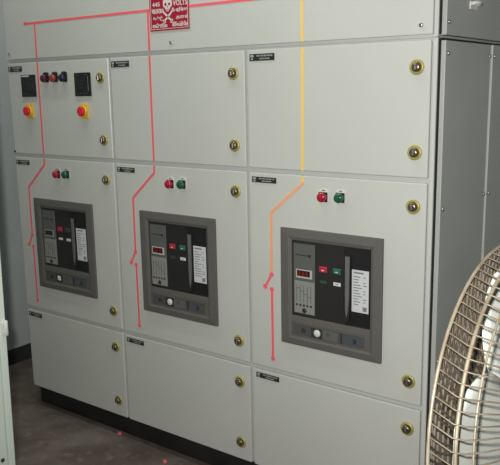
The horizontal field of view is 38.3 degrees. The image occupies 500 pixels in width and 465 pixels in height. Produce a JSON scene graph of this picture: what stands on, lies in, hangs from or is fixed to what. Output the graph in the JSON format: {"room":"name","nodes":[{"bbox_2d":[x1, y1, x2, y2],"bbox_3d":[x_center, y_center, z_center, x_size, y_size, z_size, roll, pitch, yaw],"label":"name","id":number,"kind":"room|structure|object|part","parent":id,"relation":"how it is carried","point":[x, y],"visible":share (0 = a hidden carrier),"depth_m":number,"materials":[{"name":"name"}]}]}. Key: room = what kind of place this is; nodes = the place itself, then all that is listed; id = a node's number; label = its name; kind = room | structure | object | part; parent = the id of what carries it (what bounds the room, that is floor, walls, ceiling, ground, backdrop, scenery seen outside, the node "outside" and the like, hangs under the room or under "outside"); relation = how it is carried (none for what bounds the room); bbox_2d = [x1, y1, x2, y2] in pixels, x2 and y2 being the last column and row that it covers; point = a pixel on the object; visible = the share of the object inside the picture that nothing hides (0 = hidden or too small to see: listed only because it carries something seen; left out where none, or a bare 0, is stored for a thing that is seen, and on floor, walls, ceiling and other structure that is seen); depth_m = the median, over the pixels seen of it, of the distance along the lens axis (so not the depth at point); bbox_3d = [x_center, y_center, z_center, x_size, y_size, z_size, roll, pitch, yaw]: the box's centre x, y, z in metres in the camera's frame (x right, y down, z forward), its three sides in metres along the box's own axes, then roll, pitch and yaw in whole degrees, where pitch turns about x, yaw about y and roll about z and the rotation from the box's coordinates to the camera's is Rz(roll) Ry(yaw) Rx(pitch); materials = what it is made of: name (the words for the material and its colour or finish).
{"room":"electrical room","nodes":[
{"label":"electrical room","id":0,"kind":"room"},
{"bbox_2d":[0,0,30,350],"bbox_3d":[-2.428,-0.389,2.178,0.100,2.850,5.650,7,14,36],"label":"wall","id":1,"kind":"structure","parent":0,"point":[16,306],"depth_m":3.77,"materials":[{"name":"paint"}]},
{"bbox_2d":[7,343,31,365],"bbox_3d":[-2.358,0.974,2.417,0.012,0.082,5.650,7,14,36],"label":"baseboard","id":2,"kind":"structure","parent":1,"relation":"attached to","point":[21,353],"depth_m":3.88,"materials":[{"name":"black paint"}]},
{"bbox_2d":[8,358,209,464],"bbox_3d":[-0.378,1.315,0.997,5.130,0.100,5.850,7,14,36],"label":"floor","id":3,"kind":"structure","parent":0,"point":[44,433],"depth_m":3.01,"materials":[{"name":"concrete"}]},
{"bbox_2d":[0,258,14,464],"bbox_3d":[-1.117,0.066,1.825,0.630,2.050,0.722,7,14,36],"label":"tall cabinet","id":4,"kind":"object","parent":3,"relation":"on","point":[7,453],"visible":1,"depth_m":2.02,"materials":[{"name":"white metal"}]},
{"bbox_2d":[8,56,129,417],"bbox_3d":[-0.512,-0.050,3.359,0.631,1.457,0.931,7,14,36],"label":"cabinet","id":5,"kind":"object","parent":3,"relation":"on","point":[62,109],"visible":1,"depth_m":2.98,"materials":[{"name":"grey metal"}]},
{"bbox_2d":[23,104,33,117],"bbox_3d":[-0.927,-0.506,3.002,0.046,0.057,0.031,7,14,36],"label":"switch","id":6,"kind":"object","parent":5,"relation":"attached to","point":[28,109],"depth_m":3.00,"materials":[{"name":"red plastic"}]},
{"bbox_2d":[40,72,48,82],"bbox_3d":[-0.834,-0.627,2.910,0.033,0.041,0.024,7,14,36],"label":"lamp","id":7,"kind":"object","parent":5,"relation":"attached to","point":[44,76],"depth_m":2.91,"materials":[{"name":"red"}]},
{"bbox_2d":[49,72,57,81],"bbox_3d":[-0.788,-0.622,2.877,0.033,0.041,0.024,7,14,36],"label":"lamp","id":8,"kind":"object","parent":5,"relation":"attached to","point":[53,76],"depth_m":2.87,"materials":[{"name":"red plastic"}]},
{"bbox_2d":[52,168,60,177],"bbox_3d":[-0.800,-0.243,2.967,0.033,0.041,0.024,7,14,36],"label":"lamp","id":9,"kind":"object","parent":5,"relation":"attached to","point":[56,172],"depth_m":2.96,"materials":[{"name":"red plastic"}]},
{"bbox_3d":[-0.773,-0.500,2.916,0.616,0.378,0.014,7,14,36],"label":"door","id":10,"kind":"part","parent":5,"relation":"part of","materials":[{"name":"grey metal"}]},
{"bbox_2d":[58,71,67,81],"bbox_3d":[-0.743,-0.616,2.844,0.033,0.041,0.024,7,14,36],"label":"lamp","id":11,"kind":"object","parent":5,"relation":"attached to","point":[62,75],"depth_m":2.84,"materials":[{"name":"blue plastic"}]},
{"bbox_2d":[33,198,97,298],"bbox_3d":[-0.778,0.061,3.021,0.364,0.390,0.015,7,14,36],"label":"circuit breaker","id":12,"kind":"object","parent":5,"relation":"attached to","point":[65,238],"visible":1,"depth_m":3.01,"materials":[{"name":"grey plastic"}]},
{"bbox_3d":[-0.852,0.080,3.080,0.076,0.108,0.002,7,14,36],"label":"dial panel","id":13,"kind":"part","parent":12,"relation":"part of","materials":[{"name":"grey plastic"}]},
{"bbox_3d":[-0.729,0.047,2.978,0.026,0.218,0.009,7,14,36],"label":"charging handle","id":14,"kind":"part","parent":12,"relation":"part of","materials":[{"name":"grey"}]},
{"bbox_2d":[61,168,69,178],"bbox_3d":[-0.754,-0.240,2.933,0.033,0.041,0.024,7,14,36],"label":"lamp","id":15,"kind":"object","parent":5,"relation":"attached to","point":[65,172],"depth_m":2.93,"materials":[{"name":"green plastic"}]},
{"bbox_3d":[-0.764,0.029,3.022,0.616,0.673,0.014,7,14,36],"label":"door","id":16,"kind":"part","parent":5,"relation":"part of","materials":[{"name":"grey metal"}]},
{"bbox_3d":[-0.754,0.554,3.128,0.616,0.368,0.014,7,14,36],"label":"door","id":17,"kind":"part","parent":5,"relation":"part of","materials":[{"name":"grey metal"}]},
{"bbox_2d":[77,104,88,118],"bbox_3d":[-0.654,-0.471,2.804,0.046,0.057,0.031,7,14,36],"label":"switch","id":18,"kind":"object","parent":5,"relation":"attached to","point":[83,109],"depth_m":2.80,"materials":[{"name":"red plastic"}]},
{"bbox_2d":[41,387,257,464],"bbox_3d":[0.023,0.775,3.152,1.898,0.098,0.820,7,14,36],"label":"plinth","id":19,"kind":"object","parent":3,"relation":"on","point":[206,454],"visible":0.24,"depth_m":2.99,"materials":[{"name":"black paint"}]},
{"bbox_2d":[110,48,254,461],"bbox_3d":[0.001,0.015,2.990,0.638,1.457,0.924,7,14,36],"label":"cabinet","id":20,"kind":"object","parent":3,"relation":"on","point":[181,119],"visible":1,"depth_m":2.60,"materials":[{"name":"white metal"}]},
{"bbox_2d":[164,177,174,188],"bbox_3d":[-0.293,-0.179,2.598,0.033,0.041,0.024,7,14,36],"label":"lamp","id":21,"kind":"object","parent":20,"relation":"attached to","point":[169,182],"depth_m":2.60,"materials":[{"name":"red plastic"}]},
{"bbox_2d":[139,210,218,326],"bbox_3d":[-0.267,0.126,2.649,0.364,0.390,0.015,7,14,36],"label":"circuit breaker","id":22,"kind":"object","parent":20,"relation":"attached to","point":[179,252],"visible":1,"depth_m":2.64,"materials":[{"name":"grey plastic"}]},
{"bbox_3d":[-0.341,0.145,2.708,0.076,0.108,0.002,7,14,36],"label":"dial panel","id":23,"kind":"part","parent":22,"relation":"part of","materials":[{"name":"grey plastic"}]},
{"bbox_3d":[-0.218,0.112,2.606,0.026,0.218,0.009,7,14,36],"label":"charging handle","id":24,"kind":"part","parent":22,"relation":"part of","materials":[{"name":"grey"}]},
{"bbox_3d":[-0.264,-0.435,2.546,0.626,0.378,0.014,7,14,36],"label":"door","id":25,"kind":"part","parent":20,"relation":"part of","materials":[{"name":"grey metal"}]},
{"bbox_2d":[176,177,186,188],"bbox_3d":[-0.246,-0.175,2.564,0.033,0.041,0.024,7,14,36],"label":"lamp","id":26,"kind":"object","parent":20,"relation":"attached to","point":[181,182],"depth_m":2.56,"materials":[{"name":"green plastic"}]},
{"bbox_3d":[-0.255,0.095,2.652,0.626,0.673,0.014,7,14,36],"label":"door","id":27,"kind":"part","parent":20,"relation":"part of","materials":[{"name":"grey metal"}]},
{"bbox_3d":[-0.245,0.619,2.757,0.626,0.368,0.014,7,14,36],"label":"door","id":28,"kind":"part","parent":20,"relation":"part of","materials":[{"name":"grey metal"}]},
{"bbox_2d":[247,37,499,464],"bbox_3d":[0.528,0.082,2.607,0.670,1.457,0.924,7,14,36],"label":"cabinet","id":29,"kind":"object","parent":3,"relation":"on","point":[397,142],"visible":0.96,"depth_m":2.20,"materials":[{"name":"white metal"}]},
{"bbox_2d":[3,0,499,61],"bbox_3d":[0.011,-0.907,2.797,1.954,0.425,0.905,7,14,36],"label":"chamber","id":30,"kind":"object","parent":29,"relation":"on","point":[35,30],"visible":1,"depth_m":2.33,"materials":[{"name":"grey paint"}]},
{"bbox_2d":[149,0,189,31],"bbox_3d":[-0.279,-0.790,2.469,0.183,0.185,0.003,7,14,36],"label":"sign","id":31,"kind":"object","parent":30,"relation":"attached to","point":[165,15],"visible":1,"depth_m":2.48,"materials":[{"name":"red metal"}]},
{"bbox_3d":[-0.003,-0.911,2.819,1.906,0.425,0.886,7,14,36],"label":"frame","id":32,"kind":"part","parent":30,"relation":"part of","materials":[{"name":"grey paint"}]},
{"bbox_3d":[0.501,-0.738,1.908,0.012,0.424,0.008,7,14,36],"label":"corner post","id":33,"kind":"part","parent":30,"relation":"part of","materials":[{"name":"grey metal"}]},
{"bbox_3d":[0.774,-0.813,2.255,0.022,0.414,0.855,7,14,36],"label":"panel","id":34,"kind":"part","parent":30,"relation":"part of","materials":[{"name":"grey metal"}]},
{"bbox_3d":[0.656,-0.657,2.080,0.025,0.025,0.060,7,14,36],"label":"handle","id":35,"kind":"part","parent":30,"relation":"part of","materials":[{"name":"white plastic"}]},
{"bbox_2d":[317,189,328,201],"bbox_3d":[0.222,-0.113,2.224,0.033,0.041,0.024,7,14,36],"label":"lamp","id":36,"kind":"object","parent":29,"relation":"attached to","point":[322,194],"depth_m":2.22,"materials":[{"name":"red plastic"}]},
{"bbox_2d":[280,227,383,363],"bbox_3d":[0.250,0.192,2.273,0.364,0.390,0.015,7,14,36],"label":"circuit breaker","id":37,"kind":"object","parent":29,"relation":"attached to","point":[332,283],"visible":1,"depth_m":2.27,"materials":[{"name":"grey"}]},
{"bbox_3d":[0.176,0.211,2.332,0.076,0.108,0.002,7,14,36],"label":"dial panel","id":38,"kind":"part","parent":37,"relation":"part of","materials":[{"name":"grey plastic"}]},
{"bbox_3d":[0.299,0.178,2.230,0.026,0.218,0.009,7,14,36],"label":"charging handle","id":39,"kind":"part","parent":37,"relation":"part of","materials":[{"name":"grey plastic"}]},
{"bbox_3d":[0.267,0.685,2.385,0.622,0.368,0.014,7,14,36],"label":"door","id":40,"kind":"part","parent":29,"relation":"part of","materials":[{"name":"grey metal"}]},
{"bbox_3d":[0.258,0.160,2.280,0.622,0.673,0.014,7,14,36],"label":"door","id":41,"kind":"part","parent":29,"relation":"part of","materials":[{"name":"grey metal"}]},
{"bbox_3d":[0.248,-0.370,2.173,0.622,0.378,0.014,7,14,36],"label":"door","id":42,"kind":"part","parent":29,"relation":"part of","materials":[{"name":"grey metal"}]},
{"bbox_2d":[334,189,345,202],"bbox_3d":[0.270,-0.109,2.188,0.033,0.041,0.024,7,14,36],"label":"lamp","id":43,"kind":"object","parent":29,"relation":"attached to","point":[339,194],"depth_m":2.18,"materials":[{"name":"green plastic"}]},
{"bbox_3d":[0.518,0.185,2.093,0.012,1.456,0.008,7,14,36],"label":"corner post","id":44,"kind":"part","parent":29,"relation":"part of","materials":[{"name":"grey metal"}]},
{"bbox_3d":[0.647,0.153,2.249,0.022,1.444,0.370,7,14,36],"label":"panel","id":45,"kind":"part","parent":29,"relation":"part of","materials":[{"name":"grey metal"}]},
{"bbox_3d":[0.904,0.081,2.586,0.028,1.444,0.480,7,14,36],"label":"panel","id":46,"kind":"part","parent":29,"relation":"part of","materials":[{"name":"grey metal"}]},
{"bbox_2d":[425,245,499,464],"bbox_3d":[0.341,0.604,1.151,0.400,1.209,0.534,7,14,36],"label":"pedestal fan","id":47,"kind":"object","parent":3,"relation":"on","point":[468,415],"visible":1,"depth_m":0.91,"materials":[{"name":"beige metal"}]},
{"bbox_3d":[0.309,0.329,0.940,0.024,0.303,0.226,9,15,40],"label":"blade","id":48,"kind":"part","parent":47,"relation":"part of","materials":[{"name":"white plastic"}]},
{"bbox_3d":[0.411,0.141,1.055,0.039,0.229,0.299,9,15,42],"label":"blade","id":49,"kind":"part","parent":47,"relation":"part of","materials":[{"name":"white plastic"}]}
]}

